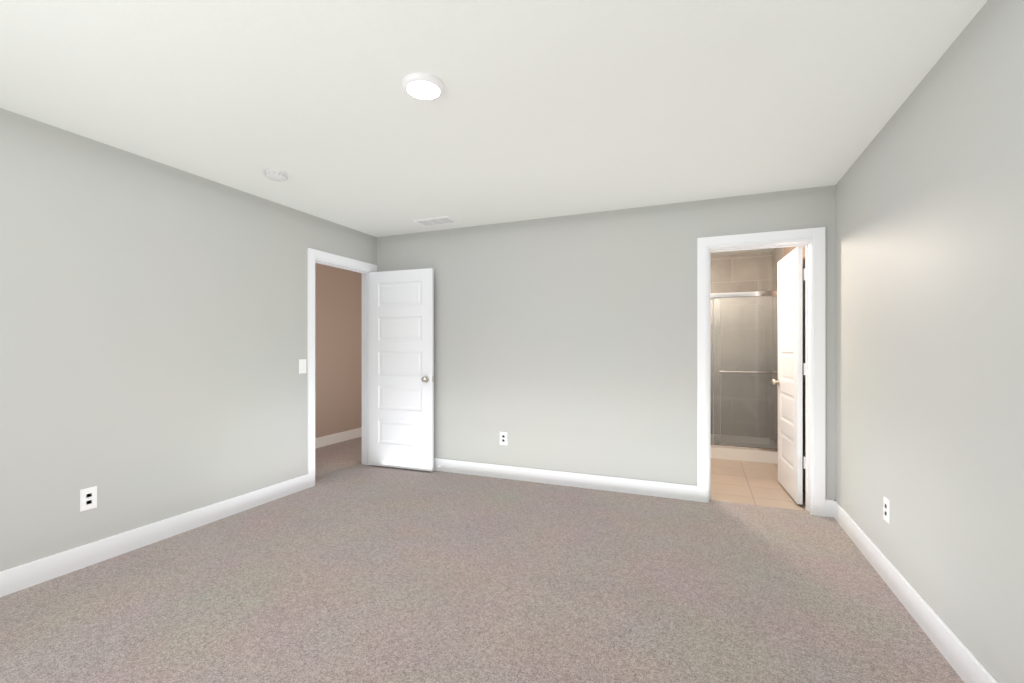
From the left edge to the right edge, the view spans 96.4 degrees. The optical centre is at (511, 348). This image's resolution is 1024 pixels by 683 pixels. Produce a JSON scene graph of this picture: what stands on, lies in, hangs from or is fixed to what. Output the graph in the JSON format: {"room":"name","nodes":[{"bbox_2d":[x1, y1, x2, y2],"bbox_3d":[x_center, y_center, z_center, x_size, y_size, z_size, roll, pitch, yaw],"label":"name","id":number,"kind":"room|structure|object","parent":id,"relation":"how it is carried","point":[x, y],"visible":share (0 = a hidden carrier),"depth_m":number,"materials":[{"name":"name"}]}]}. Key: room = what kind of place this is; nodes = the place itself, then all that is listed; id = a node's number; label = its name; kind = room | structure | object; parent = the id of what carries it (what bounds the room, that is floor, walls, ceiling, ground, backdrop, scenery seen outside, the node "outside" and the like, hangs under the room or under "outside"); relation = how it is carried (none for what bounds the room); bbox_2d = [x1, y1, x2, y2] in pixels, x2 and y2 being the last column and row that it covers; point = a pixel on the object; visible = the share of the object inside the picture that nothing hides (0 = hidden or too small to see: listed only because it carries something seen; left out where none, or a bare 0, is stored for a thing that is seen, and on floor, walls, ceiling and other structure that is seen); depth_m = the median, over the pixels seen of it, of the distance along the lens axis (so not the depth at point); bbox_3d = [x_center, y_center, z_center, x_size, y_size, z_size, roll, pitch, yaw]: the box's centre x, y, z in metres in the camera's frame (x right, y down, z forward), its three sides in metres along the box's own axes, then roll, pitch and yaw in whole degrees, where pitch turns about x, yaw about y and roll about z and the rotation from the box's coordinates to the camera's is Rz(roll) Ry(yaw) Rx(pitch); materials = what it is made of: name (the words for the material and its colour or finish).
{"room":"empty bedroom","nodes":[
{"label":"empty bedroom","id":0,"kind":"room"},
{"bbox_2d":[0,108,376,571],"bbox_3d":[-2.356,0.020,2.904,0.120,2.440,4.755,0,0,22],"label":"wall","id":1,"kind":"structure","parent":0,"point":[153,332],"depth_m":2.82,"materials":[{"name":"paint"}]},
{"bbox_2d":[80,486,96,511],"bbox_3d":[-2.411,0.855,2.605,0.007,0.124,0.078,0,0,22],"label":"electrical outlet","id":2,"kind":"object","parent":1,"relation":"attached to","point":[88,498],"visible":1,"depth_m":2.60,"materials":[{"name":"white plastic"}]},
{"bbox_2d":[0,474,307,596],"bbox_3d":[-2.476,1.175,2.437,0.014,0.130,3.499,0,0,22],"label":"baseboard","id":3,"kind":"structure","parent":1,"relation":"attached to","point":[21,577],"depth_m":2.80,"materials":[{"name":"white wood"}]},
{"bbox_2d":[299,359,305,373],"bbox_3d":[-1.828,0.155,4.006,0.016,0.124,0.078,0,0,22],"label":"light switch","id":4,"kind":"object","parent":1,"relation":"attached to","point":[302,365],"visible":1,"depth_m":4.00,"materials":[{"name":"white plastic"}]},
{"bbox_2d":[307,248,377,487],"bbox_3d":[-1.693,0.173,4.512,0.154,2.134,0.935,0,0,22],"label":"door frame","id":5,"kind":"structure","parent":1,"relation":"in","point":[314,256],"depth_m":4.21,"materials":[{"name":"white wood"}]},
{"bbox_2d":[369,268,433,471],"bbox_3d":[-1.143,0.210,4.688,0.755,2.020,0.155,0,0,20],"label":"hall door","id":6,"kind":"structure","parent":5,"relation":"attached to","point":[401,368],"depth_m":4.66,"materials":[{"name":"white wood"}]},
{"bbox_2d":[315,263,361,437],"bbox_3d":[-2.785,0.020,4.987,0.120,2.440,5.300,0,0,22],"label":"wall","id":7,"kind":"structure","parent":0,"point":[338,350],"depth_m":5.98,"materials":[{"name":"paint"}]},
{"bbox_2d":[315,428,361,447],"bbox_3d":[-2.723,1.175,4.962,0.014,0.130,5.060,0,0,22],"label":"baseboard","id":8,"kind":"structure","parent":7,"relation":"attached to","point":[336,438],"depth_m":5.98,"materials":[{"name":"white wood"}]},
{"bbox_2d":[0,437,963,682],"bbox_3d":[-0.549,1.297,3.260,5.570,0.126,6.790,0,0,22],"label":"floor","id":9,"kind":"structure","parent":0,"point":[349,567],"depth_m":2.26,"materials":[{"name":"grey carpet"}]},
{"bbox_2d":[0,0,987,256],"bbox_3d":[-0.469,-1.260,3.454,5.570,0.120,7.210,0,0,22],"label":"ceiling","id":10,"kind":"structure","parent":0,"point":[538,109],"depth_m":2.14,"materials":[{"name":"white paint"}]},
{"bbox_2d":[264,169,287,180],"bbox_3d":[-1.608,-1.178,3.118,0.140,0.044,0.140,0,0,22],"label":"smoke detector","id":11,"kind":"object","parent":10,"relation":"attached to","point":[275,175],"visible":1,"depth_m":3.08,"materials":[{"name":"white plastic"}]},
{"bbox_2d":[402,72,443,99],"bbox_3d":[-0.403,-1.184,2.080,0.188,0.032,0.188,0,0,22],"label":"ceiling light","id":12,"kind":"object","parent":10,"relation":"attached to","point":[422,86],"visible":1,"depth_m":2.04,"materials":[{"name":"white plastic"}]},
{"bbox_2d":[413,216,458,226],"bbox_3d":[-0.712,-1.195,4.295,0.380,0.010,0.200,0,0,22],"label":"ceiling vent","id":13,"kind":"object","parent":10,"relation":"in","point":[437,221],"visible":1,"depth_m":4.28,"materials":[{"name":"white plastic"}]},
{"bbox_2d":[377,185,835,499],"bbox_3d":[0.543,0.020,4.192,4.260,2.440,0.165,0,0,22],"label":"wall","id":14,"kind":"structure","parent":0,"point":[567,343],"depth_m":4.06,"materials":[{"name":"paint"}]},
{"bbox_2d":[500,432,506,444],"bbox_3d":[-0.081,0.855,4.356,0.078,0.124,0.007,0,0,22],"label":"electrical outlet","id":15,"kind":"object","parent":14,"relation":"attached to","point":[503,438],"visible":1,"depth_m":4.35,"materials":[{"name":"white plastic"}]},
{"bbox_2d":[434,458,696,500],"bbox_3d":[0.017,1.175,4.303,3.201,0.130,0.030,0,0,22],"label":"baseboard","id":16,"kind":"structure","parent":14,"relation":"attached to","point":[598,482],"depth_m":4.09,"materials":[{"name":"white wood"}]},
{"bbox_2d":[697,227,825,516],"bbox_3d":[1.937,0.173,3.617,0.873,2.134,0.199,0,0,22],"label":"door frame","id":17,"kind":"structure","parent":14,"relation":"in","point":[812,241],"depth_m":3.50,"materials":[{"name":"white wood"}]},
{"bbox_2d":[772,247,802,503],"bbox_3d":[2.368,0.210,3.910,0.155,2.020,0.691,0,0,19],"label":"door","id":18,"kind":"structure","parent":17,"relation":"attached to","point":[789,381],"depth_m":3.79,"materials":[{"name":"white wood"}]},
{"bbox_2d":[711,252,770,437],"bbox_3d":[2.583,0.020,6.031,1.410,2.440,0.120,0,0,22],"label":"wall","id":19,"kind":"structure","parent":0,"point":[756,272],"depth_m":5.82,"materials":[{"name":"tile"}]},
{"bbox_2d":[709,458,805,510],"bbox_3d":[2.171,1.300,4.886,1.780,0.120,2.550,0,0,22],"label":"floor","id":20,"kind":"structure","parent":0,"point":[747,482],"depth_m":4.14,"materials":[{"name":"beige tile"}]},
{"bbox_2d":[711,291,777,463],"bbox_3d":[2.397,0.236,5.556,1.444,2.008,0.891,0,0,22],"label":"shower","id":21,"kind":"object","parent":20,"relation":"on","point":[763,449],"visible":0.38,"depth_m":5.08,"materials":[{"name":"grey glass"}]},
{"bbox_2d":[771,246,804,492],"bbox_3d":[2.859,0.020,4.654,0.090,2.440,2.455,0,0,22],"label":"wall","id":22,"kind":"structure","parent":0,"point":[778,254],"depth_m":5.37,"materials":[{"name":"paint"}]},
{"bbox_2d":[836,0,1023,682],"bbox_3d":[2.050,0.020,2.416,0.120,2.440,7.210,0,0,22],"label":"wall","id":23,"kind":"structure","parent":0,"point":[930,315],"depth_m":1.83,"materials":[{"name":"paint"}]},
{"bbox_2d":[884,496,889,523],"bbox_3d":[1.986,0.855,2.426,0.007,0.124,0.078,0,0,22],"label":"electrical outlet","id":24,"kind":"object","parent":23,"relation":"attached to","point":[886,510],"visible":1,"depth_m":2.42,"materials":[{"name":"white plastic"}]},
{"bbox_2d":[828,500,997,682],"bbox_3d":[1.505,1.175,1.289,0.030,0.130,4.470,0,0,22],"label":"baseboard","id":25,"kind":"structure","parent":23,"relation":"attached to","point":[962,660],"depth_m":2.04,"materials":[{"name":"white wood"}]}
]}

